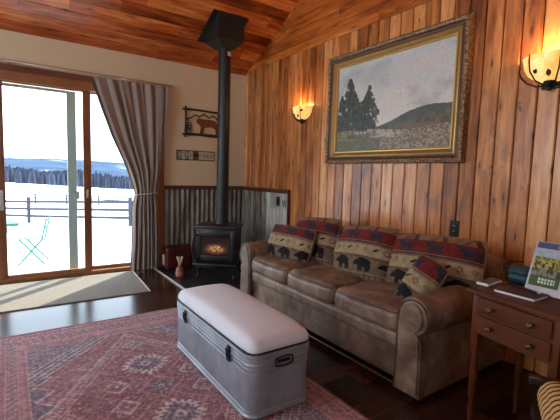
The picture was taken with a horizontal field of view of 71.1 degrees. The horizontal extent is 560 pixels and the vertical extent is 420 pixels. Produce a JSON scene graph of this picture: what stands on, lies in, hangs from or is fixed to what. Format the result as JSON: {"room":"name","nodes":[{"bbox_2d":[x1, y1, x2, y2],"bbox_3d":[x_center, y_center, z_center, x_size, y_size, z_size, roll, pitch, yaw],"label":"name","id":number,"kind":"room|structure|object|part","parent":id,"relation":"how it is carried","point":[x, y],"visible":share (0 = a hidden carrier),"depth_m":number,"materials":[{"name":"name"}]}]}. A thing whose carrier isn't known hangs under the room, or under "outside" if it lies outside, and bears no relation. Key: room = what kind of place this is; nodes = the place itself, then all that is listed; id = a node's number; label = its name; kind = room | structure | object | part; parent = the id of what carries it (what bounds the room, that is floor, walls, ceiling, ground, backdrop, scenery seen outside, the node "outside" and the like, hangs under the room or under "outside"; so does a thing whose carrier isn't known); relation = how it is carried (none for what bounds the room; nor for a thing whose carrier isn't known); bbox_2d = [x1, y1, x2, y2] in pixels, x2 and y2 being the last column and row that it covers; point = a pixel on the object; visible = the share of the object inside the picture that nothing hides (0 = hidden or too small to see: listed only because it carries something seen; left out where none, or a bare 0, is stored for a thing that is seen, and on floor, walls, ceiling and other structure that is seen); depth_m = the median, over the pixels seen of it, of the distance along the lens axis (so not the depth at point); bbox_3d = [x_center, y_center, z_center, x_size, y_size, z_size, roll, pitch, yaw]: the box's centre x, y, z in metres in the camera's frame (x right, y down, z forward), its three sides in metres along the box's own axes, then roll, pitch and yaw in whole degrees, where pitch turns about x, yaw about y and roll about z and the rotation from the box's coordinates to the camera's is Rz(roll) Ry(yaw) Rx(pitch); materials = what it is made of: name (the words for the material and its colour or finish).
{"room":"cabin living room","nodes":[
{"label":"cabin living room","id":0,"kind":"room"},
{"bbox_2d":[0,29,245,185],"bbox_3d":[-2.798,-0.275,3.880,5.720,3.030,0.150,-2,6,-35],"label":"wall","id":1,"kind":"structure","parent":0,"point":[195,87],"depth_m":4.76,"materials":[{"name":"beige paint"}]},
{"bbox_2d":[0,63,130,82],"bbox_3d":[-2.647,-0.332,3.869,3.040,2.155,0.030,-2,6,-35],"label":"trim","id":2,"kind":"structure","parent":1,"relation":"attached to","point":[4,66],"depth_m":3.93,"materials":[{"name":"brown wood"}]},
{"bbox_2d":[0,69,135,284],"bbox_3d":[-2.699,-0.310,3.937,2.850,2.095,0.183,-2,6,-35],"label":"door","id":3,"kind":"structure","parent":1,"relation":"in","point":[9,77],"depth_m":4.22,"materials":[{"name":"brown wood"}]},
{"bbox_3d":[-2.731,-0.093,3.840,0.030,0.200,0.020,-2,6,-35],"label":"handle","id":4,"kind":"part","parent":3,"relation":"part of","materials":[{"name":"silver metal"}]},
{"bbox_3d":[-2.601,-0.285,4.104,0.900,1.980,0.025,-2,6,-35],"label":"screen door frame","id":5,"kind":"part","parent":3,"relation":"part of","materials":[{"name":"grey metal"}]},
{"bbox_3d":[-2.425,-0.289,4.070,0.700,1.955,0.040,-2,6,-35],"label":"rail","id":6,"kind":"part","parent":3,"relation":"part of","materials":[{"name":"brown wood"}]},
{"bbox_3d":[-2.425,-0.289,4.070,0.840,1.955,0.040,-2,6,-35],"label":"panel","id":7,"kind":"part","parent":3,"relation":"part of","materials":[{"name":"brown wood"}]},
{"bbox_3d":[-1.857,-0.313,4.522,0.720,1.955,0.040,-2,6,-35],"label":"panel","id":8,"kind":"part","parent":3,"relation":"part of","materials":[{"name":"brown wood"}]},
{"bbox_3d":[-1.857,-0.313,4.522,0.580,1.955,0.040,-2,6,-35],"label":"rail","id":9,"kind":"part","parent":3,"relation":"part of","materials":[{"name":"brown wood"}]},
{"bbox_2d":[0,58,173,90],"bbox_3d":[-2.621,-1.405,3.722,3.295,0.059,0.102,-2,6,-35],"label":"curtain rod","id":10,"kind":"object","parent":1,"relation":"attached to","point":[7,60],"visible":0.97,"depth_m":4.06,"materials":[{"name":"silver metal"}]},
{"bbox_2d":[90,76,167,269],"bbox_3d":[-1.679,-0.360,4.436,0.831,2.125,0.110,-2,7,-37],"label":"curtain","id":11,"kind":"object","parent":10,"relation":"hanging from","point":[135,114],"visible":1,"depth_m":4.49,"materials":[{"name":"beige fabric"}]},
{"bbox_2d":[156,144,163,266],"bbox_3d":[-1.439,-0.343,4.703,0.095,2.095,0.035,-2,6,-35],"label":"trim","id":12,"kind":"structure","parent":1,"relation":"attached to","point":[160,189],"depth_m":4.72,"materials":[{"name":"brown wood"}]},
{"bbox_2d":[176,149,214,160],"bbox_3d":[-1.057,-0.685,4.939,0.510,0.124,0.018,-2,6,-35],"label":"sign","id":13,"kind":"object","parent":1,"relation":"attached to","point":[180,154],"visible":1,"depth_m":4.93,"materials":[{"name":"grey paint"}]},
{"bbox_2d":[182,106,217,137],"bbox_3d":[-0.943,-1.092,4.956,0.594,0.374,0.032,-2,6,-35],"label":"metal wall art","id":14,"kind":"object","parent":1,"relation":"attached to","point":[203,123],"visible":0.83,"depth_m":4.93,"materials":[{"name":"brown metal"}]},
{"bbox_2d":[164,189,241,262],"bbox_3d":[-0.976,0.208,5.090,1.075,0.955,0.028,-2,6,-35],"label":"wainscot","id":15,"kind":"structure","parent":1,"relation":"attached to","point":[184,209],"depth_m":4.96,"materials":[{"name":"metal"}]},
{"bbox_2d":[0,0,298,75],"bbox_3d":[-0.804,-2.332,0.784,5.900,1.930,7.100,-2,6,-35],"label":"ceiling","id":16,"kind":"structure","parent":0,"point":[168,30],"depth_m":4.08,"materials":[{"name":"brown wood"}]},
{"bbox_2d":[197,9,248,50],"bbox_3d":[-0.639,-1.948,4.376,0.420,0.338,0.425,-2,6,-35],"label":"box","id":17,"kind":"object","parent":16,"relation":"attached to","point":[222,29],"visible":0.92,"depth_m":4.22,"materials":[{"name":"black metal"}]},
{"bbox_2d":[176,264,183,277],"bbox_3d":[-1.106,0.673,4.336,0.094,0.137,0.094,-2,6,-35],"label":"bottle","id":18,"kind":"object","parent":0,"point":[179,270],"depth_m":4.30,"materials":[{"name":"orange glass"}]},
{"bbox_2d":[0,268,541,419],"bbox_3d":[-0.871,1.122,1.066,5.620,0.120,6.900,-2,6,-35],"label":"floor","id":19,"kind":"structure","parent":0,"point":[368,393],"depth_m":2.34,"materials":[{"name":"brown wood"}]},
{"bbox_2d":[0,270,150,312],"bbox_3d":[-2.315,0.775,3.624,2.068,0.014,0.890,-2,6,-35],"label":"door mat","id":20,"kind":"object","parent":19,"relation":"on","point":[44,293],"visible":1,"depth_m":3.76,"materials":[{"name":"beige fabric"}]},
{"bbox_2d":[0,307,368,419],"bbox_3d":[-0.649,0.964,2.143,1.500,0.010,2.320,-2,6,-35],"label":"rug","id":21,"kind":"object","parent":19,"relation":"on","point":[131,367],"visible":0.68,"depth_m":2.18,"materials":[{"name":"fabric"}]},
{"bbox_2d":[177,284,308,419],"bbox_3d":[-0.274,0.737,2.319,0.396,0.416,1.024,-2,6,-35],"label":"storage ottoman","id":22,"kind":"object","parent":21,"relation":"on","point":[253,353],"visible":1,"depth_m":1.99,"materials":[{"name":"metal"}]},
{"bbox_3d":[-0.265,0.658,2.316,0.381,0.058,1.003,-2,6,-35],"label":"lid","id":23,"kind":"part","parent":22,"relation":"part of","materials":[{"name":"leather"}]},
{"bbox_3d":[0.020,0.730,1.906,0.108,0.056,0.016,-2,6,-35],"label":"handle","id":24,"kind":"part","parent":22,"relation":"part of","materials":[{"name":"black metal"}]},
{"bbox_2d":[154,258,241,289],"bbox_3d":[-0.667,0.740,4.548,1.210,0.015,1.305,-2,6,-35],"label":"hearth","id":25,"kind":"object","parent":19,"relation":"on","point":[211,276],"depth_m":4.36,"materials":[{"name":"black tile"}]},
{"bbox_2d":[162,243,191,269],"bbox_3d":[-1.242,0.554,4.717,0.335,0.291,0.160,-2,6,-35],"label":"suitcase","id":26,"kind":"object","parent":25,"relation":"on","point":[170,252],"visible":0.96,"depth_m":4.64,"materials":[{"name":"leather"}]},
{"bbox_2d":[176,256,183,277],"bbox_3d":[-1.105,0.628,4.332,0.094,0.227,0.094,-2,6,-35],"label":"jar","id":27,"kind":"object","parent":25,"relation":"on","point":[179,270],"visible":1,"depth_m":4.31,"materials":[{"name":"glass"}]},
{"bbox_2d":[191,219,243,278],"bbox_3d":[-0.696,0.432,4.407,0.491,0.632,0.460,2,5,5],"label":"wood stove","id":28,"kind":"object","parent":25,"relation":"on","point":[219,241],"visible":0.98,"depth_m":4.26,"materials":[{"name":"black"}]},
{"bbox_3d":[-0.913,0.417,4.234,0.087,0.330,0.051,-2,6,-34],"label":"door handle","id":29,"kind":"part","parent":28,"relation":"part of","materials":[{"name":"black metal"}]},
{"bbox_3d":[-0.898,0.662,4.349,0.080,0.172,0.054,0,6,-23],"label":"leg","id":30,"kind":"part","parent":28,"relation":"part of","materials":[{"name":"black metal"}]},
{"bbox_3d":[-0.702,0.391,4.260,0.330,0.200,0.006,2,5,5],"label":"door glass","id":31,"kind":"part","parent":28,"relation":"part of","materials":[{"name":"glass"}]},
{"bbox_3d":[-0.702,0.391,4.264,0.410,0.325,0.039,2,5,5],"label":"stove door","id":32,"kind":"part","parent":28,"relation":"part of","materials":[{"name":"black metal"}]},
{"bbox_3d":[-0.680,0.175,4.413,0.480,0.030,0.400,2,5,5],"label":"plate","id":33,"kind":"part","parent":28,"relation":"part of","materials":[{"name":"black metal"}]},
{"bbox_2d":[216,48,230,219],"bbox_3d":[-0.638,-0.863,4.428,0.143,1.950,0.143,-2,6,-35],"label":"stovepipe","id":34,"kind":"object","parent":28,"relation":"on","point":[224,61],"visible":0.95,"depth_m":4.37,"materials":[{"name":"black metal"}]},
{"bbox_3d":[-0.514,0.676,4.314,0.080,0.172,0.054,5,6,33],"label":"leg","id":35,"kind":"part","parent":28,"relation":"part of","materials":[{"name":"black metal"}]},
{"bbox_2d":[240,226,506,400],"bbox_3d":[0.550,0.561,3.037,0.900,0.721,1.987,-2,6,-35],"label":"leather sofa","id":36,"kind":"object","parent":19,"relation":"on","point":[422,340],"visible":0.77,"depth_m":2.36,"materials":[{"name":"brown leather"}]},
{"bbox_3d":[-0.317,0.562,3.511,0.011,0.480,0.149,-2,6,-35],"label":"arm","id":37,"kind":"part","parent":36,"relation":"part of","materials":[{"name":"brown leather"}]},
{"bbox_3d":[0.038,0.540,3.768,0.865,0.538,0.206,-2,6,-35],"label":"arm","id":38,"kind":"part","parent":36,"relation":"part of","materials":[{"name":"brown leather"}]},
{"bbox_2d":[252,255,321,284],"bbox_3d":[0.170,0.486,3.411,0.704,0.200,0.520,-2,6,-35],"label":"seat cushion","id":39,"kind":"object","parent":36,"relation":"on","point":[266,269],"depth_m":3.20,"materials":[{"name":"brown leather"}]},
{"bbox_2d":[268,224,315,261],"bbox_3d":[0.081,0.305,3.431,0.550,0.321,0.217,7,7,44],"label":"throw pillow","id":40,"kind":"object","parent":36,"relation":"on","point":[287,241],"visible":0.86,"depth_m":3.31,"materials":[{"name":"fabric"}]},
{"bbox_2d":[296,217,342,264],"bbox_3d":[0.302,0.273,3.465,0.285,0.428,0.575,-2,7,-37],"label":"cushion","id":41,"kind":"object","parent":36,"relation":"on","point":[328,230],"visible":0.48,"depth_m":3.27,"materials":[{"name":"fabric"}]},
{"bbox_3d":[0.220,0.647,2.818,0.072,0.095,1.585,-2,6,-35],"label":"rail","id":42,"kind":"part","parent":36,"relation":"part of","materials":[{"name":"brown leather"}]},
{"bbox_2d":[288,263,364,302],"bbox_3d":[0.470,0.535,2.978,0.704,0.199,0.520,-2,6,-35],"label":"seat cushion","id":43,"kind":"object","parent":36,"relation":"on","point":[317,283],"depth_m":2.78,"materials":[{"name":"brown leather"}]},
{"bbox_2d":[331,226,399,281],"bbox_3d":[0.622,0.327,2.948,0.298,0.428,0.586,-1,6,-29],"label":"cushion","id":44,"kind":"object","parent":36,"relation":"on","point":[364,252],"visible":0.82,"depth_m":2.80,"materials":[{"name":"fabric"}]},
{"bbox_2d":[335,280,403,329],"bbox_3d":[0.770,0.585,2.546,0.704,0.197,0.520,-2,6,-35],"label":"seat cushion","id":45,"kind":"object","parent":36,"relation":"on","point":[370,304],"depth_m":2.37,"materials":[{"name":"brown leather"}]},
{"bbox_3d":[0.682,0.724,2.071,0.011,0.480,0.149,-2,6,-35],"label":"arm","id":46,"kind":"part","parent":36,"relation":"part of","materials":[{"name":"brown leather"}]},
{"bbox_2d":[394,254,449,298],"bbox_3d":[0.826,0.449,2.327,0.256,0.351,0.204,1,5,-5],"label":"throw pillow","id":47,"kind":"object","parent":36,"relation":"on","point":[425,274],"visible":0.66,"depth_m":2.27,"materials":[{"name":"fabric"}]},
{"bbox_2d":[386,233,487,287],"bbox_3d":[0.976,0.377,2.526,0.281,0.429,0.653,-3,7,-39],"label":"cushion","id":48,"kind":"object","parent":36,"relation":"on","point":[465,259],"visible":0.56,"depth_m":2.39,"materials":[{"name":"fabric"}]},
{"bbox_3d":[1.049,0.704,2.311,0.865,0.538,0.206,-2,6,-35],"label":"arm","id":49,"kind":"part","parent":36,"relation":"part of","materials":[{"name":"brown leather"}]},
{"bbox_2d":[465,282,559,419],"bbox_3d":[1.131,0.717,1.748,0.431,0.680,0.440,-1,6,-24],"label":"side table","id":50,"kind":"object","parent":19,"relation":"on","point":[532,329],"visible":0.9,"depth_m":1.66,"materials":[{"name":"brown wood"}]},
{"bbox_3d":[0.914,0.715,1.842,0.038,0.655,0.037,-1,6,-24],"label":"leg","id":51,"kind":"part","parent":50,"relation":"part of","materials":[{"name":"brown wood"}]},
{"bbox_2d":[476,278,501,286],"bbox_3d":[1.019,0.350,1.909,0.150,0.013,0.058,-2,7,-38],"label":"book","id":52,"kind":"object","parent":50,"relation":"on","point":[488,282],"visible":1,"depth_m":1.89,"materials":[{"name":"white paper"}]},
{"bbox_3d":[0.917,0.527,1.730,0.029,0.026,0.043,-1,6,-24],"label":"knob","id":53,"kind":"part","parent":50,"relation":"part of","materials":[{"name":"gold metal"}]},
{"bbox_3d":[0.919,0.441,1.722,0.029,0.026,0.043,-1,6,-24],"label":"knob","id":54,"kind":"part","parent":50,"relation":"part of","materials":[{"name":"gold metal"}]},
{"bbox_3d":[0.974,0.535,1.658,0.016,0.076,0.330,-1,6,-24],"label":"drawer","id":55,"kind":"part","parent":50,"relation":"part of","materials":[{"name":"brown wood"}]},
{"bbox_2d":[501,260,529,284],"bbox_3d":[1.177,0.309,1.925,0.090,0.103,0.141,-1,6,-25],"label":"basket","id":56,"kind":"object","parent":50,"relation":"on","point":[518,273],"visible":0.67,"depth_m":1.90,"materials":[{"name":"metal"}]},
{"bbox_3d":[1.163,0.285,1.965,0.102,0.064,0.031,2,5,3],"label":"basket handle","id":57,"kind":"part","parent":56,"relation":"part of","materials":[{"name":"black metal"}]},
{"bbox_2d":[507,264,529,284],"bbox_3d":[1.183,0.316,1.917,0.086,0.090,0.121,-1,6,-25],"label":"rolled blanket","id":58,"kind":"object","parent":56,"relation":"on","point":[518,273],"depth_m":1.90,"materials":[{"name":"teal fabric"}]},
{"bbox_3d":[0.977,0.449,1.650,0.016,0.073,0.330,-1,6,-24],"label":"drawer","id":59,"kind":"part","parent":50,"relation":"part of","materials":[{"name":"brown wood"}]},
{"bbox_3d":[1.214,0.711,1.978,0.038,0.655,0.037,-1,6,-24],"label":"leg","id":60,"kind":"part","parent":50,"relation":"part of","materials":[{"name":"brown wood"}]},
{"bbox_2d":[493,285,548,301],"bbox_3d":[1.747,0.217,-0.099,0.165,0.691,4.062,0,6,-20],"label":"notebook","id":61,"kind":"object","parent":50,"relation":"on","point":[509,290],"visible":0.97,"depth_m":1.71,"materials":[{"name":"paper"}]},
{"bbox_2d":[514,284,540,294],"bbox_3d":[1.108,0.355,1.761,0.009,0.009,0.141,0,5,-15],"label":"pen","id":62,"kind":"object","parent":61,"relation":"on","point":[514,284],"visible":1,"depth_m":1.75,"materials":[{"name":"black plastic"}]},
{"bbox_3d":[0.991,0.544,1.567,0.029,0.026,0.043,-1,6,-24],"label":"knob","id":63,"kind":"part","parent":50,"relation":"part of","materials":[{"name":"gold metal"}]},
{"bbox_3d":[0.994,0.458,1.559,0.029,0.026,0.043,-1,6,-24],"label":"knob","id":64,"kind":"part","parent":50,"relation":"part of","materials":[{"name":"gold metal"}]},
{"bbox_2d":[525,241,559,299],"bbox_3d":[1.274,0.269,1.707,0.182,0.226,0.300,-2,6,-35],"label":"photo board","id":65,"kind":"object","parent":50,"relation":"on","point":[544,272],"visible":1,"depth_m":1.75,"materials":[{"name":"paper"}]},
{"bbox_2d":[528,250,559,289],"bbox_3d":[1.190,0.265,1.748,0.068,0.152,0.118,-2,6,-35],"label":"photo","id":66,"kind":"object","parent":65,"relation":"attached to","point":[544,272],"depth_m":1.75},
{"bbox_3d":[1.058,0.748,1.525,0.038,0.655,0.037,-1,6,-24],"label":"leg","id":67,"kind":"part","parent":50,"relation":"part of","materials":[{"name":"brown wood"}]},
{"bbox_2d":[529,373,559,419],"bbox_3d":[1.015,0.656,1.067,0.545,0.920,0.487,5,6,28],"label":"striped chair","id":68,"kind":"object","parent":19,"relation":"on","point":[548,408],"visible":1,"depth_m":1.26,"materials":[{"name":"gold fabric"}]},
{"bbox_3d":[1.002,0.734,1.059,0.520,0.045,0.450,5,6,28],"label":"seat frame","id":69,"kind":"part","parent":68,"relation":"part of","materials":[{"name":"brown wood"}]},
{"bbox_2d":[537,381,559,419],"bbox_3d":[1.004,0.652,1.051,0.500,0.160,0.440,5,6,28],"label":"seat cushion","id":70,"kind":"object","parent":68,"relation":"on","point":[548,395],"depth_m":1.22,"materials":[{"name":"fabric"}]},
{"bbox_2d":[244,0,559,376],"bbox_3d":[1.534,-1.082,2.486,0.130,4.390,6.900,-2,6,-35],"label":"wall","id":71,"kind":"structure","parent":0,"point":[505,194],"depth_m":2.98,"materials":[{"name":"brown wood"}]},
{"bbox_2d":[164,185,290,224],"bbox_3d":[-0.658,0.235,4.656,1.105,1.000,1.105,-2,6,-35],"label":"trim","id":72,"kind":"structure","parent":71,"relation":"attached to","point":[282,191],"depth_m":4.80,"materials":[{"name":"brown wood"}]},
{"bbox_2d":[241,190,266,245],"bbox_3d":[-0.353,0.221,5.162,0.028,0.955,0.620,-2,6,-35],"label":"wainscot","id":73,"kind":"structure","parent":71,"relation":"attached to","point":[254,203],"depth_m":5.14,"materials":[{"name":"metal"}]},
{"bbox_2d":[266,192,286,239],"bbox_3d":[-0.045,0.271,4.718,0.027,0.955,0.465,-2,6,-35],"label":"wainscot","id":74,"kind":"structure","parent":71,"relation":"attached to","point":[274,216],"depth_m":4.78,"materials":[{"name":"metal"}]},
{"bbox_2d":[270,192,286,209],"bbox_3d":[-0.020,-0.109,4.631,0.006,0.178,0.365,-2,6,-35],"label":"panel","id":75,"kind":"object","parent":74,"relation":"attached to","point":[283,197],"visible":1,"depth_m":4.61,"materials":[{"name":"grey metal"}]},
{"bbox_2d":[276,196,279,205],"bbox_3d":[-0.026,-0.104,4.625,0.014,0.110,0.060,-2,6,-35],"label":"wall switch","id":76,"kind":"object","parent":75,"relation":"attached to","point":[277,197],"visible":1,"depth_m":4.62,"materials":[{"name":"plastic"}]},
{"bbox_2d":[292,105,312,123],"bbox_3d":[0.213,-1.019,4.208,0.119,0.185,0.327,-2,6,-35],"label":"wall sconce","id":77,"kind":"object","parent":71,"relation":"attached to","point":[302,112],"visible":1,"depth_m":4.15,"materials":[{"name":"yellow glass"}]},
{"bbox_2d":[248,0,431,71],"bbox_3d":[1.467,-1.522,2.451,0.016,0.020,6.800,-2,6,-35],"label":"trim","id":78,"kind":"structure","parent":71,"relation":"attached to","point":[424,1],"depth_m":3.62,"materials":[{"name":"brown wood"}]},
{"bbox_2d":[325,12,475,163],"bbox_3d":[0.886,-0.900,3.282,0.062,1.011,1.435,-2,6,-35],"label":"landscape painting","id":79,"kind":"object","parent":71,"relation":"attached to","point":[405,98],"visible":1,"depth_m":3.13,"materials":[{"name":"multicoloured paint"}]},
{"bbox_2d":[449,220,459,236],"bbox_3d":[1.259,0.134,2.836,0.012,0.116,0.072,-2,6,-35],"label":"outlet","id":80,"kind":"object","parent":71,"relation":"attached to","point":[454,225],"visible":1,"depth_m":2.83,"materials":[{"name":"plastic"}]},
{"bbox_2d":[518,49,559,90],"bbox_3d":[1.550,-0.800,2.266,0.136,0.210,0.371,-2,6,-35],"label":"wall sconce","id":81,"kind":"object","parent":71,"relation":"attached to","point":[543,68],"visible":1,"depth_m":2.26,"materials":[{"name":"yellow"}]},
{"label":"outside","id":82,"kind":"structure","parent":0,"visible":0},
{"bbox_2d":[5,183,133,274],"bbox_3d":[-32.344,2.625,69.277,100.000,17.311,139.840,-2,6,-35],"label":"snow","id":83,"kind":"object","parent":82,"point":[111,238],"visible":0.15,"depth_m":10.62,"materials":[{"name":"white snow"}]},
{"bbox_2d":[7,220,18,262],"bbox_3d":[-4.933,0.563,6.802,0.600,0.701,0.600,-3,7,-45],"label":"bistro table","id":84,"kind":"object","parent":83,"relation":"on","point":[12,223],"visible":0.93,"depth_m":6.81,"materials":[{"name":"green paint"}]},
{"bbox_3d":[-4.942,0.551,7.146,0.086,0.662,0.018,-3,7,-45],"label":"leg","id":85,"kind":"part","parent":84,"relation":"part of","materials":[{"name":"green paint"}]},
{"bbox_3d":[-4.591,0.594,6.792,0.086,0.662,0.018,-3,7,-45],"label":"leg","id":86,"kind":"part","parent":84,"relation":"part of","materials":[{"name":"green paint"}]},
{"bbox_2d":[17,216,50,265],"bbox_3d":[-4.288,0.530,6.850,0.459,0.812,0.412,0,6,-23],"label":"folding chair","id":87,"kind":"object","parent":83,"relation":"on","point":[49,217],"visible":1,"depth_m":6.72,"materials":[{"name":"green paint"}]},
{"bbox_3d":[-4.256,0.725,6.677,0.381,0.458,0.032,0,6,-23],"label":"leg","id":88,"kind":"part","parent":87,"relation":"part of","materials":[{"name":"green paint"}]},
{"bbox_3d":[-4.224,0.725,6.690,0.391,0.458,0.032,0,6,-23],"label":"leg","id":89,"kind":"part","parent":87,"relation":"part of","materials":[{"name":"green paint"}]},
{"bbox_3d":[-4.370,0.688,7.039,0.391,0.458,0.032,0,6,-23],"label":"leg","id":90,"kind":"part","parent":87,"relation":"part of","materials":[{"name":"green paint"}]},
{"bbox_2d":[5,165,132,189],"bbox_3d":[-75.303,-10.676,126.602,106.789,8.134,56.995,-2,6,-35],"label":"trees","id":91,"kind":"object","parent":83,"relation":"on","point":[18,175],"visible":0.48,"depth_m":108.42,"materials":[{"name":"plant"}]},
{"bbox_2d":[6,197,132,225],"bbox_3d":[-7.006,0.152,13.495,22.946,1.692,0.118,4,6,20],"label":"rail fence","id":92,"kind":"object","parent":83,"relation":"on","point":[28,201],"visible":0.27,"depth_m":13.70,"materials":[{"name":"grey wood"}]},
{"bbox_3d":[-9.150,0.111,14.284,0.111,1.130,0.111,1,5,-12],"label":"post","id":93,"kind":"part","parent":92,"relation":"part of","materials":[{"name":"grey wood"}]},
{"bbox_3d":[-7.009,0.256,13.505,22.828,0.648,0.100,4,6,20],"label":"rail","id":94,"kind":"part","parent":92,"relation":"part of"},
{"bbox_3d":[-7.002,-0.002,13.481,22.828,0.648,0.100,4,6,20],"label":"rail","id":95,"kind":"part","parent":92,"relation":"part of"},
{"bbox_3d":[-6.994,-0.261,13.457,22.828,0.648,0.100,4,6,20],"label":"rail","id":96,"kind":"part","parent":92,"relation":"part of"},
{"bbox_3d":[-4.861,0.156,12.703,0.111,1.130,0.111,5,6,33],"label":"post","id":97,"kind":"part","parent":92,"relation":"part of","materials":[{"name":"grey wood"}]},
{"bbox_2d":[6,193,133,205],"bbox_3d":[-8.938,-0.517,23.581,29.290,1.200,0.090,2,5,6],"label":"rail fence","id":98,"kind":"object","parent":83,"relation":"on","point":[34,194],"visible":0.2,"depth_m":24.04,"materials":[{"name":"grey wood"}]},
{"bbox_3d":[-8.933,-0.666,23.567,29.201,0.443,0.072,2,5,6],"label":"rail","id":99,"kind":"part","parent":98,"relation":"part of","materials":[{"name":"grey wood"}]},
{"bbox_3d":[-8.928,-0.846,23.551,29.201,0.443,0.072,2,5,6],"label":"rail","id":100,"kind":"part","parent":98,"relation":"part of","materials":[{"name":"grey wood"}]},
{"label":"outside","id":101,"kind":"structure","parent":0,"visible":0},
{"bbox_2d":[4,158,127,172],"bbox_3d":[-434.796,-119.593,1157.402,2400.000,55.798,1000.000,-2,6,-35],"label":"hills","id":102,"kind":"structure","parent":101,"point":[13,162],"depth_m":939.80,"materials":[{"name":"blue"}]},
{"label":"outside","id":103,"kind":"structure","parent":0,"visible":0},
{"bbox_2d":[12,167,133,189],"bbox_3d":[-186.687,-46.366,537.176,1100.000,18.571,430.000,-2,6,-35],"label":"hills","id":104,"kind":"structure","parent":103,"point":[39,169],"depth_m":433.01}
]}

